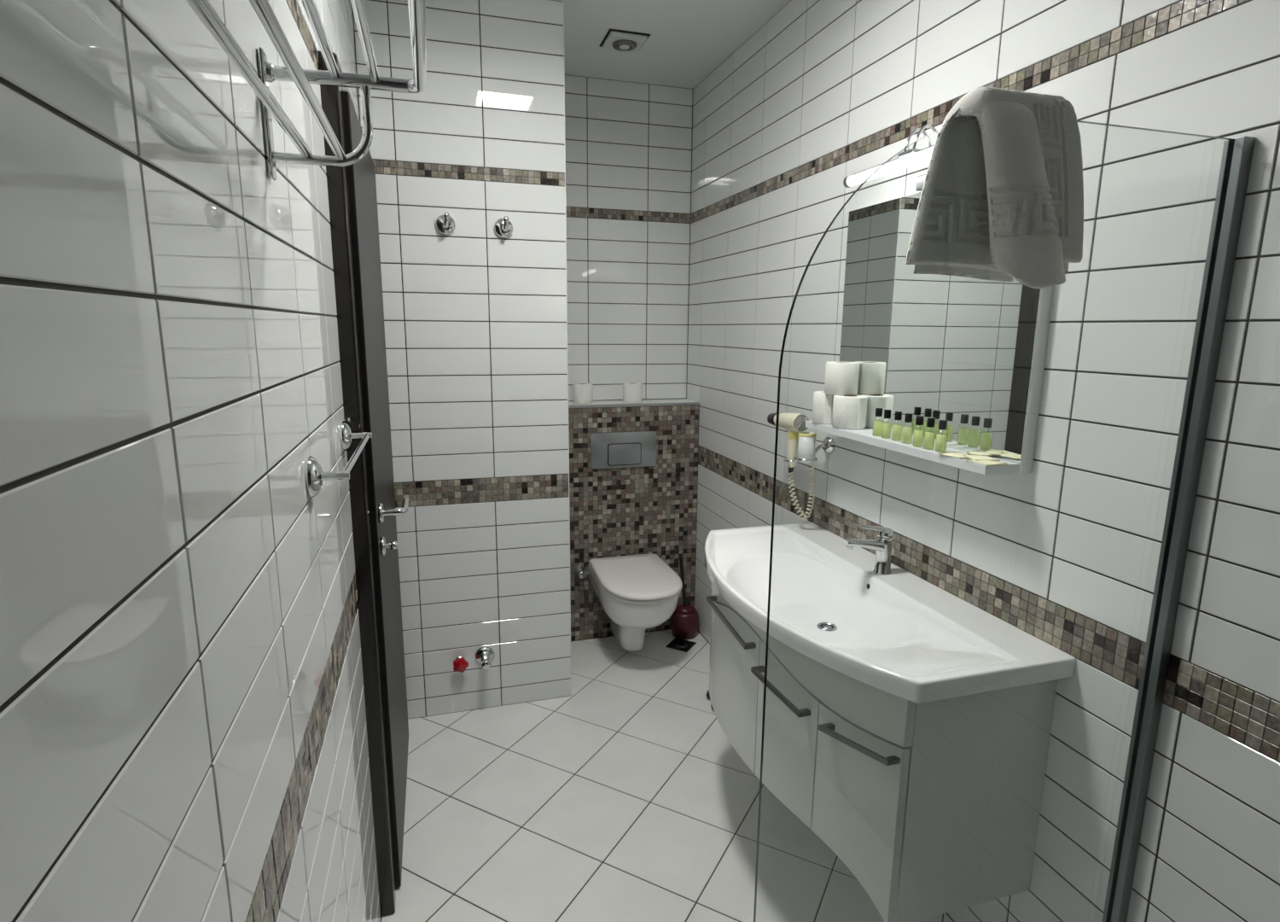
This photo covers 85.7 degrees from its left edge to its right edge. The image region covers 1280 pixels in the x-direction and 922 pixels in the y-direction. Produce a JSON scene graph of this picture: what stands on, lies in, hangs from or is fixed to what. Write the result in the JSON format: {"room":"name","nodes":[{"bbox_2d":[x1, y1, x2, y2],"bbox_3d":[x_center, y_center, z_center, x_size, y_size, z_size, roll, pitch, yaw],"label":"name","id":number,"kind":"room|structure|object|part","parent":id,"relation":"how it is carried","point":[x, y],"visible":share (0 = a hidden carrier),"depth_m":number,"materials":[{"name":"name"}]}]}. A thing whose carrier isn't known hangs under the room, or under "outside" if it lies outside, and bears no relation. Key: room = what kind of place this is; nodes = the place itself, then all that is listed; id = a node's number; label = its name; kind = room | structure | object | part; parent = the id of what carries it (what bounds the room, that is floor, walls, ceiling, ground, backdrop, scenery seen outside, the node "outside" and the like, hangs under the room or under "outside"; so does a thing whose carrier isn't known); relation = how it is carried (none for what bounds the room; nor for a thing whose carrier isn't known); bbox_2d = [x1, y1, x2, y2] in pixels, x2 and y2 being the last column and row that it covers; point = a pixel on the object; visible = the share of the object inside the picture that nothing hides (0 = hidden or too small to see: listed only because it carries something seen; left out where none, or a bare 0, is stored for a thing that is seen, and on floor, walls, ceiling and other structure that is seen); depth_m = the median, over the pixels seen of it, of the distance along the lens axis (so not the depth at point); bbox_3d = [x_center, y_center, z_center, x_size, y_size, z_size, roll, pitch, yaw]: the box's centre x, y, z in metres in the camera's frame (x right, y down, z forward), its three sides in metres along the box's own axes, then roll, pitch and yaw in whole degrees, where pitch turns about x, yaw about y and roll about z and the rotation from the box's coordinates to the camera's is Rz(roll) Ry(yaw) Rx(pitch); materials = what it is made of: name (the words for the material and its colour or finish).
{"room":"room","nodes":[
{"label":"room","id":0,"kind":"room"},
{"bbox_2d":[0,0,380,921],"bbox_3d":[-0.607,-0.024,1.191,0.091,2.700,2.795,-3,11,-16],"label":"wall","id":1,"kind":"structure","parent":0,"point":[183,736],"depth_m":0.54,"materials":[{"name":"grey tile"}]},
{"bbox_2d":[186,0,426,180],"bbox_3d":[-0.313,-0.410,0.659,0.212,0.160,0.656,-3,11,-16],"label":"towel rack","id":2,"kind":"object","parent":1,"relation":"attached to","point":[293,71],"visible":1,"depth_m":0.82,"materials":[{"name":"silver metal"}]},
{"bbox_3d":[-0.500,-0.463,0.926,0.007,0.160,0.028,-3,11,-16],"label":"wall plate","id":3,"kind":"part","parent":2,"relation":"part of","materials":[{"name":"silver metal"}]},
{"bbox_3d":[-0.435,-0.464,0.945,0.131,0.113,0.014,-3,11,-16],"label":"arm","id":4,"kind":"part","parent":2,"relation":"part of","materials":[{"name":"silver metal"}]},
{"bbox_3d":[-0.309,-0.463,0.649,0.206,0.018,0.646,-3,11,-16],"label":"frame","id":5,"kind":"part","parent":2,"relation":"part of","materials":[{"name":"silver metal"}]},
{"bbox_2d":[305,420,372,497],"bbox_3d":[-0.573,-0.016,1.344,0.061,0.068,0.516,-3,11,-16],"label":"towel rail","id":6,"kind":"object","parent":1,"relation":"attached to","point":[315,475],"visible":1,"depth_m":1.13,"materials":[{"name":"silver metal"}]},
{"bbox_3d":[-0.504,0.024,1.135,0.049,0.015,0.015,-3,11,-16],"label":"post","id":7,"kind":"part","parent":6,"relation":"part of","materials":[{"name":"silver metal"}]},
{"bbox_3d":[-0.552,-0.017,1.350,0.011,0.011,0.448,-3,11,-16],"label":"rail","id":8,"kind":"part","parent":6,"relation":"part of","materials":[{"name":"silver metal"}]},
{"bbox_3d":[-0.631,-0.058,1.556,0.049,0.015,0.015,-3,11,-16],"label":"post","id":9,"kind":"part","parent":6,"relation":"part of","materials":[{"name":"silver metal"}]},
{"bbox_2d":[317,50,409,916],"bbox_3d":[-0.810,0.090,2.115,0.210,2.125,0.980,-3,11,-16],"label":"door","id":10,"kind":"structure","parent":1,"relation":"in","point":[352,189],"depth_m":1.76,"materials":[{"name":"black wood"}]},
{"bbox_3d":[-0.800,-0.918,1.889,0.056,0.060,0.797,-3,11,-16],"label":"frame","id":11,"kind":"part","parent":10,"relation":"part of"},
{"bbox_3d":[-0.679,0.137,1.810,0.010,0.052,0.052,-3,11,-16],"label":"handle","id":12,"kind":"part","parent":10,"relation":"part of","materials":[{"name":"silver metal"}]},
{"bbox_3d":[-0.661,0.125,1.872,0.064,0.017,0.126,-3,11,-16],"label":"lever","id":13,"kind":"part","parent":10,"relation":"part of","materials":[{"name":"silver metal"}]},
{"bbox_2d":[352,0,570,718],"bbox_3d":[-0.781,-0.369,2.985,0.798,2.700,0.804,-3,11,-16],"label":"wall partition","id":14,"kind":"structure","parent":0,"point":[475,317],"depth_m":2.59,"materials":[{"name":"grey tile"}]},
{"bbox_2d":[435,212,455,234],"bbox_3d":[-0.691,-0.844,2.454,0.072,0.072,0.074,-3,11,-16],"label":"robe hook","id":15,"kind":"object","parent":14,"relation":"attached to","point":[445,224],"visible":1,"depth_m":2.47,"materials":[{"name":"silver metal"}]},
{"bbox_2d":[453,656,468,672],"bbox_3d":[-0.722,0.815,2.780,0.060,0.061,0.048,-3,11,-16],"label":"radiator valve","id":16,"kind":"object","parent":14,"relation":"attached to","point":[460,664],"visible":1,"depth_m":2.76,"materials":[{"name":"red plastic"}]},
{"bbox_2d":[474,645,494,669],"bbox_3d":[-0.623,0.805,2.785,0.080,0.080,0.092,-3,11,-16],"label":"chrome valve","id":17,"kind":"object","parent":14,"relation":"attached to","point":[484,655],"visible":1,"depth_m":2.81,"materials":[{"name":"silver metal"}]},
{"bbox_3d":[-0.615,0.810,2.756,0.037,0.037,0.030,-3,11,-16],"label":"knob","id":18,"kind":"part","parent":17,"relation":"part of","materials":[{"name":"silver metal"}]},
{"bbox_2d":[493,215,513,238],"bbox_3d":[-0.493,-0.852,2.512,0.072,0.072,0.074,-3,11,-16],"label":"robe hook","id":19,"kind":"object","parent":14,"relation":"attached to","point":[503,228],"visible":1,"depth_m":2.52,"materials":[{"name":"silver metal"}]},
{"bbox_2d":[563,0,571,695],"bbox_3d":[-0.285,-0.314,2.719,0.003,2.700,0.003,-3,11,-16],"label":"trim","id":20,"kind":"structure","parent":14,"relation":"attached to","point":[563,1],"depth_m":2.68,"materials":[{"name":"white metal"}]},
{"bbox_2d":[564,74,693,401],"bbox_3d":[-0.133,-0.470,3.540,0.966,2.700,0.091,-3,11,-16],"label":"wall","id":21,"kind":"structure","parent":0,"point":[629,144],"depth_m":3.39,"materials":[{"name":"grey tile"}]},
{"bbox_2d":[568,398,699,640],"bbox_3d":[-0.099,0.294,3.550,0.766,1.195,0.191,-3,11,-16],"label":"wall","id":22,"kind":"structure","parent":0,"point":[647,509],"depth_m":3.46,"materials":[{"name":"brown tile"}]},
{"bbox_2d":[572,564,588,578],"bbox_3d":[-0.287,0.550,3.403,0.076,0.064,0.071,-3,11,-16],"label":"angle valve","id":23,"kind":"object","parent":22,"relation":"attached to","point":[578,570],"visible":1,"depth_m":3.42,"materials":[{"name":"silver metal"}]},
{"bbox_3d":[-0.285,0.555,3.378,0.042,0.042,0.022,-3,11,-16],"label":"knob","id":24,"kind":"part","parent":23,"relation":"part of","materials":[{"name":"silver metal"}]},
{"bbox_2d":[572,383,593,403],"bbox_3d":[-0.279,-0.330,3.374,0.096,0.094,0.096,8,13,33],"label":"toilet roll","id":25,"kind":"object","parent":22,"relation":"on","point":[582,392],"visible":1,"depth_m":3.33,"materials":[{"name":"white paper"}]},
{"bbox_2d":[590,430,656,468],"bbox_3d":[-0.078,-0.053,3.376,0.330,0.176,0.022,-3,11,-16],"label":"flush plate","id":26,"kind":"object","parent":22,"relation":"attached to","point":[610,450],"visible":1,"depth_m":3.37,"materials":[{"name":"grey plastic"}]},
{"bbox_2d":[622,382,642,402],"bbox_3d":[-0.037,-0.342,3.445,0.096,0.094,0.096,-7,13,-35],"label":"toilet roll","id":27,"kind":"object","parent":22,"relation":"on","point":[632,392],"visible":1,"depth_m":3.41,"materials":[{"name":"white paper"}]},
{"bbox_2d":[568,401,699,407],"bbox_3d":[-0.068,-0.270,3.350,0.764,0.013,0.006,-3,11,-16],"label":"trim","id":28,"kind":"structure","parent":22,"relation":"attached to","point":[686,403],"depth_m":3.36,"materials":[{"name":"silver metal"}]},
{"bbox_2d":[587,552,682,650],"bbox_3d":[-0.018,0.711,3.244,0.364,0.402,0.580,-3,11,-16],"label":"toilet","id":29,"kind":"object","parent":22,"relation":"attached to","point":[639,592],"visible":1,"depth_m":3.09,"materials":[{"name":"white ceramic"}]},
{"bbox_3d":[-0.010,0.531,3.189,0.364,0.028,0.538,-3,11,-16],"label":"lid","id":30,"kind":"part","parent":29,"relation":"part of","materials":[{"name":"white plastic"}]},
{"bbox_2d":[380,628,954,921],"bbox_3d":[-0.166,1.105,2.651,1.654,0.060,2.321,-3,11,-16],"label":"floor","id":31,"kind":"structure","parent":0,"point":[625,796],"depth_m":2.23,"materials":[{"name":"grey tile"}]},
{"bbox_2d":[665,637,696,651],"bbox_3d":[0.206,0.921,3.461,0.116,0.003,0.116,6,12,28],"label":"floor drain","id":32,"kind":"object","parent":31,"relation":"on","point":[677,643],"visible":1,"depth_m":3.46,"materials":[{"name":"black metal"}]},
{"bbox_2d":[670,556,698,639],"bbox_3d":[0.233,0.693,3.540,0.148,0.421,0.148,-3,11,-16],"label":"toilet brush","id":33,"kind":"object","parent":31,"relation":"on","point":[684,620],"visible":0.99,"depth_m":3.51,"materials":[{"name":"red plastic"}]},
{"bbox_3d":[0.218,0.620,3.526,0.046,0.272,0.022,2,11,10],"label":"brush handle","id":34,"kind":"part","parent":33,"relation":"part of","materials":[{"name":"black plastic"}]},
{"bbox_2d":[706,689,714,711],"bbox_3d":[0.364,1.004,2.945,0.209,0.036,0.144,-7,13,-35],"label":"cable","id":35,"kind":"object","parent":31,"relation":"on","point":[707,692],"visible":0.15,"depth_m":2.94,"materials":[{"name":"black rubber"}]},
{"bbox_2d":[555,0,791,88],"bbox_3d":[0.144,-1.421,1.181,1.654,0.060,4.341,-3,11,-16],"label":"ceiling","id":36,"kind":"structure","parent":0,"point":[688,40],"depth_m":2.73,"materials":[{"name":"white paint"}]},
{"bbox_2d":[599,29,650,52],"bbox_3d":[-0.063,-1.685,2.791,0.166,0.030,0.170,-3,11,-16],"label":"ceiling vent","id":37,"kind":"object","parent":36,"relation":"in","point":[614,39],"visible":1,"depth_m":2.76,"materials":[{"name":"grey plastic"}]},
{"bbox_2d":[670,607,698,639],"bbox_3d":[0.232,0.832,3.566,0.148,0.138,0.148,-3,11,-16],"label":"pot","id":38,"kind":"object","parent":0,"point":[684,621],"depth_m":3.51,"materials":[{"name":"red plastic"}]},
{"bbox_2d":[686,0,1279,921],"bbox_3d":[0.776,-0.169,2.009,0.091,2.700,3.601,-3,11,-16],"label":"wall","id":39,"kind":"structure","parent":0,"point":[1065,552],"depth_m":1.41,"materials":[{"name":"grey tile"}]},
{"bbox_2d":[767,412,815,520],"bbox_3d":[0.520,0.011,2.378,0.090,0.368,0.260,-3,11,-16],"label":"hair dryer","id":40,"kind":"object","parent":39,"relation":"attached to","point":[795,422],"visible":0.98,"depth_m":2.32,"materials":[{"name":"beige plastic"}]},
{"bbox_3d":[0.517,-0.049,2.331,0.033,0.142,0.046,-3,11,-16],"label":"handle","id":41,"kind":"part","parent":40,"relation":"part of","materials":[{"name":"beige plastic"}]},
{"bbox_2d":[793,413,808,431],"bbox_3d":[0.530,-0.125,2.265,0.058,0.058,0.009,-3,11,-15],"label":"grille","id":42,"kind":"object","parent":40,"relation":"attached to","point":[800,420],"depth_m":2.26,"materials":[{"name":"silver metal"}]},
{"bbox_3d":[0.552,0.103,2.333,0.055,0.205,0.117,-6,13,-31],"label":"coiled cord","id":43,"kind":"part","parent":40,"relation":"part of","materials":[{"name":"beige plastic"}]},
{"bbox_2d":[783,435,834,462],"bbox_3d":[0.571,-0.037,2.309,0.148,0.090,0.138,-3,11,-16],"label":"holder","id":44,"kind":"object","parent":39,"relation":"attached to","point":[828,444],"visible":0.77,"depth_m":2.31,"materials":[{"name":"silver metal"}]},
{"bbox_2d":[798,431,816,463],"bbox_3d":[0.548,-0.044,2.267,0.057,0.098,0.057,-3,11,-16],"label":"tumbler","id":45,"kind":"object","parent":44,"relation":"attached to","point":[806,439],"visible":0.77,"depth_m":2.25,"materials":[{"name":"white ceramic"}]},
{"bbox_3d":[0.595,-0.034,2.314,0.068,0.048,0.021,-7,13,-34],"label":"arm","id":46,"kind":"part","parent":44,"relation":"part of","materials":[{"name":"silver metal"}]},
{"bbox_2d":[706,582,1057,921],"bbox_3d":[0.501,0.647,1.946,0.547,0.547,1.004,-3,11,-16],"label":"vanity cabinet","id":47,"kind":"object","parent":39,"relation":"attached to","point":[933,807],"visible":0.69,"depth_m":1.51,"materials":[{"name":"white paint"}]},
{"bbox_3d":[0.242,0.626,2.270,0.026,0.454,0.266,2,11,6],"label":"cabinet door","id":48,"kind":"part","parent":47,"relation":"part of","materials":[{"name":"white paint"}]},
{"bbox_3d":[0.248,0.440,1.905,0.036,0.017,0.319,-2,11,-12],"label":"handle","id":49,"kind":"part","parent":47,"relation":"part of","materials":[{"name":"silver metal"}]},
{"bbox_3d":[0.263,0.596,1.947,0.035,0.397,0.364,-2,11,-12],"label":"cabinet door","id":50,"kind":"part","parent":47,"relation":"part of","materials":[{"name":"white paint"}]},
{"bbox_3d":[0.338,0.549,1.657,0.037,0.042,0.186,-5,12,-28],"label":"handle","id":51,"kind":"part","parent":47,"relation":"part of","materials":[{"name":"silver metal"}]},
{"bbox_3d":[0.358,0.658,1.681,0.024,0.389,0.217,-5,12,-28],"label":"cabinet door","id":52,"kind":"part","parent":47,"relation":"part of","materials":[{"name":"white paint"}]},
{"bbox_3d":[0.469,0.604,1.479,0.037,0.015,0.181,-9,14,-41],"label":"handle","id":53,"kind":"part","parent":47,"relation":"part of","materials":[{"name":"silver metal"}]},
{"bbox_3d":[0.477,0.778,1.529,0.022,0.440,0.210,-9,14,-40],"label":"cabinet door","id":54,"kind":"part","parent":47,"relation":"part of","materials":[{"name":"white paint"}]},
{"bbox_2d":[704,522,1076,703],"bbox_3d":[0.503,0.387,1.896,0.547,0.118,1.078,-3,11,-16],"label":"washbasin","id":55,"kind":"object","parent":47,"relation":"in","point":[899,633],"visible":0.98,"depth_m":1.77,"materials":[{"name":"white ceramic"}]},
{"bbox_2d":[842,523,892,575],"bbox_3d":[0.639,0.247,1.933,0.151,0.146,0.049,-3,11,-16],"label":"faucet","id":56,"kind":"object","parent":55,"relation":"on","point":[882,544],"visible":1,"depth_m":1.93,"materials":[{"name":"silver metal"}]},
{"bbox_3d":[0.623,0.236,1.926,0.117,0.044,0.034,-3,11,-16],"label":"spout","id":57,"kind":"part","parent":56,"relation":"part of","materials":[{"name":"silver metal"}]},
{"bbox_3d":[0.652,0.188,1.925,0.102,0.028,0.025,-3,11,-16],"label":"lever","id":58,"kind":"part","parent":56,"relation":"part of","materials":[{"name":"silver metal"}]},
{"bbox_3d":[0.730,0.733,1.508,0.362,0.547,0.018,-3,11,-16],"label":"panel","id":59,"kind":"part","parent":47,"relation":"part of","materials":[{"name":"white paint"}]},
{"bbox_2d":[805,192,1053,475],"bbox_3d":[0.709,-0.368,1.828,0.123,0.666,0.778,-3,11,-16],"label":"wall mirror","id":60,"kind":"object","parent":39,"relation":"attached to","point":[969,353],"visible":0.67,"depth_m":1.75,"materials":[{"name":"white mirror"}]},
{"bbox_2d":[812,390,833,424],"bbox_3d":[0.596,-0.169,2.179,0.098,0.096,0.098,-8,14,-39],"label":"toilet roll","id":61,"kind":"object","parent":60,"relation":"on","point":[823,402],"visible":0.64,"depth_m":2.14,"materials":[{"name":"white paper"}]},
{"bbox_2d":[832,394,867,429],"bbox_3d":[0.630,-0.148,2.074,0.098,0.096,0.098,1,11,5],"label":"toilet roll","id":62,"kind":"object","parent":60,"relation":"on","point":[849,411],"visible":0.97,"depth_m":2.04,"materials":[{"name":"white paper"}]},
{"bbox_2d":[824,360,859,395],"bbox_3d":[0.614,-0.252,2.103,0.098,0.096,0.098,9,14,37],"label":"toilet roll","id":63,"kind":"object","parent":62,"relation":"on","point":[841,378],"visible":1,"depth_m":2.06,"materials":[{"name":"white paper"}]},
{"bbox_2d":[872,407,883,436],"bbox_3d":[0.660,-0.108,1.913,0.026,0.078,0.026,1,11,2],"label":"shampoo bottle","id":64,"kind":"object","parent":60,"relation":"on","point":[877,425],"visible":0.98,"depth_m":1.91,"materials":[{"name":"plastic"}]},
{"bbox_2d":[881,409,891,438],"bbox_3d":[0.670,-0.100,1.874,0.026,0.078,0.026,2,11,9],"label":"shampoo bottle","id":65,"kind":"object","parent":60,"relation":"on","point":[886,428],"visible":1,"depth_m":1.87,"materials":[{"name":"plastic"}]},
{"bbox_2d":[843,124,937,191],"bbox_3d":[0.715,-0.764,1.736,0.119,0.143,0.544,-3,11,-16],"label":"lamp","id":66,"kind":"object","parent":60,"relation":"attached to","point":[913,156],"visible":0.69,"depth_m":1.75,"materials":[{"name":"silver metal"}]},
{"bbox_3d":[0.677,-0.763,1.725,0.015,0.005,0.490,-3,11,-16],"label":"tube rail","id":67,"kind":"part","parent":66,"relation":"part of","materials":[{"name":"silver metal"}]},
{"bbox_3d":[0.709,-0.783,1.752,0.095,0.112,0.007,-3,11,-16],"label":"arm","id":68,"kind":"part","parent":66,"relation":"part of","materials":[{"name":"silver metal"}]},
{"bbox_3d":[0.719,-0.777,1.719,0.095,0.112,0.007,-3,11,-16],"label":"arm","id":69,"kind":"part","parent":66,"relation":"part of","materials":[{"name":"silver metal"}]},
{"bbox_2d":[890,411,902,440],"bbox_3d":[0.686,-0.093,1.838,0.026,0.078,0.026,-4,12,-22],"label":"shampoo bottle","id":70,"kind":"object","parent":60,"relation":"on","point":[897,428],"visible":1,"depth_m":1.83,"materials":[{"name":"plastic"}]},
{"bbox_2d":[901,413,913,443],"bbox_3d":[0.696,-0.085,1.794,0.026,0.078,0.026,6,12,28],"label":"shampoo bottle","id":71,"kind":"object","parent":60,"relation":"on","point":[907,431],"visible":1,"depth_m":1.79,"materials":[{"name":"plastic"}]},
{"bbox_2d":[805,419,1019,475],"bbox_3d":[0.691,-0.052,1.887,0.094,0.022,0.772,-3,11,-16],"label":"shelf","id":72,"kind":"object","parent":60,"relation":"attached to","point":[864,435],"depth_m":1.70,"materials":[{"name":"white"}]},
{"bbox_2d":[912,415,925,446],"bbox_3d":[0.705,-0.075,1.746,0.026,0.078,0.026,-4,12,-22],"label":"shampoo bottle","id":73,"kind":"object","parent":60,"relation":"on","point":[918,434],"visible":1,"depth_m":1.74,"materials":[{"name":"plastic"}]},
{"bbox_2d":[923,417,936,449],"bbox_3d":[0.718,-0.068,1.708,0.026,0.078,0.026,2,11,9],"label":"shampoo bottle","id":74,"kind":"object","parent":60,"relation":"on","point":[929,437],"visible":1,"depth_m":1.70,"materials":[{"name":"plastic"}]},
{"bbox_2d":[934,418,948,452],"bbox_3d":[0.730,-0.061,1.670,0.026,0.078,0.026,-1,11,-10],"label":"shampoo bottle","id":75,"kind":"object","parent":60,"relation":"on","point":[941,439],"visible":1,"depth_m":1.66,"materials":[{"name":"plastic"}]},
{"bbox_2d":[937,451,969,458],"bbox_3d":[0.747,-0.015,1.624,0.054,0.004,0.068,-5,12,-25],"label":"sachet","id":76,"kind":"object","parent":60,"relation":"on","point":[954,454],"visible":0.88,"depth_m":1.62,"materials":[{"name":"beige paper"}]},
{"bbox_2d":[966,451,992,455],"bbox_3d":[0.795,-0.019,1.618,0.052,0.004,0.036,5,12,21],"label":"sachet","id":77,"kind":"object","parent":60,"relation":"on","point":[968,452],"visible":1,"depth_m":1.61,"materials":[{"name":"beige paper"}]},
{"bbox_2d":[963,454,1000,460],"bbox_3d":[0.781,-0.009,1.582,0.054,0.004,0.068,0,11,-2],"label":"sachet","id":78,"kind":"object","parent":60,"relation":"on","point":[977,457],"visible":1,"depth_m":1.57,"materials":[{"name":"beige paper"}]},
{"bbox_2d":[965,459,1008,465],"bbox_3d":[0.774,0.001,1.544,0.054,0.004,0.068,-4,12,-22],"label":"sachet","id":79,"kind":"object","parent":60,"relation":"on","point":[990,462],"visible":0.95,"depth_m":1.53,"materials":[{"name":"beige paper"}]},
{"bbox_3d":[0.451,1.502,0.609,1.654,0.060,2.020,-3,11,-16],"label":"floor","id":80,"kind":"structure","parent":0,"visible":0},
{"bbox_2d":[753,117,1255,921],"bbox_3d":[0.579,0.414,1.174,0.811,1.861,0.031,-3,11,-16],"label":"screen","id":81,"kind":"object","parent":80,"relation":"on","point":[1237,153],"visible":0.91,"depth_m":1.21,"materials":[{"name":"clear glass"}]},
{"bbox_2d":[905,86,1083,288],"bbox_3d":[0.529,-0.389,0.997,0.282,0.274,0.101,-3,11,-16],"label":"hand towel","id":82,"kind":"object","parent":81,"relation":"hanging from","point":[1002,196],"visible":1,"depth_m":0.99,"materials":[{"name":"white fabric"}]}
]}

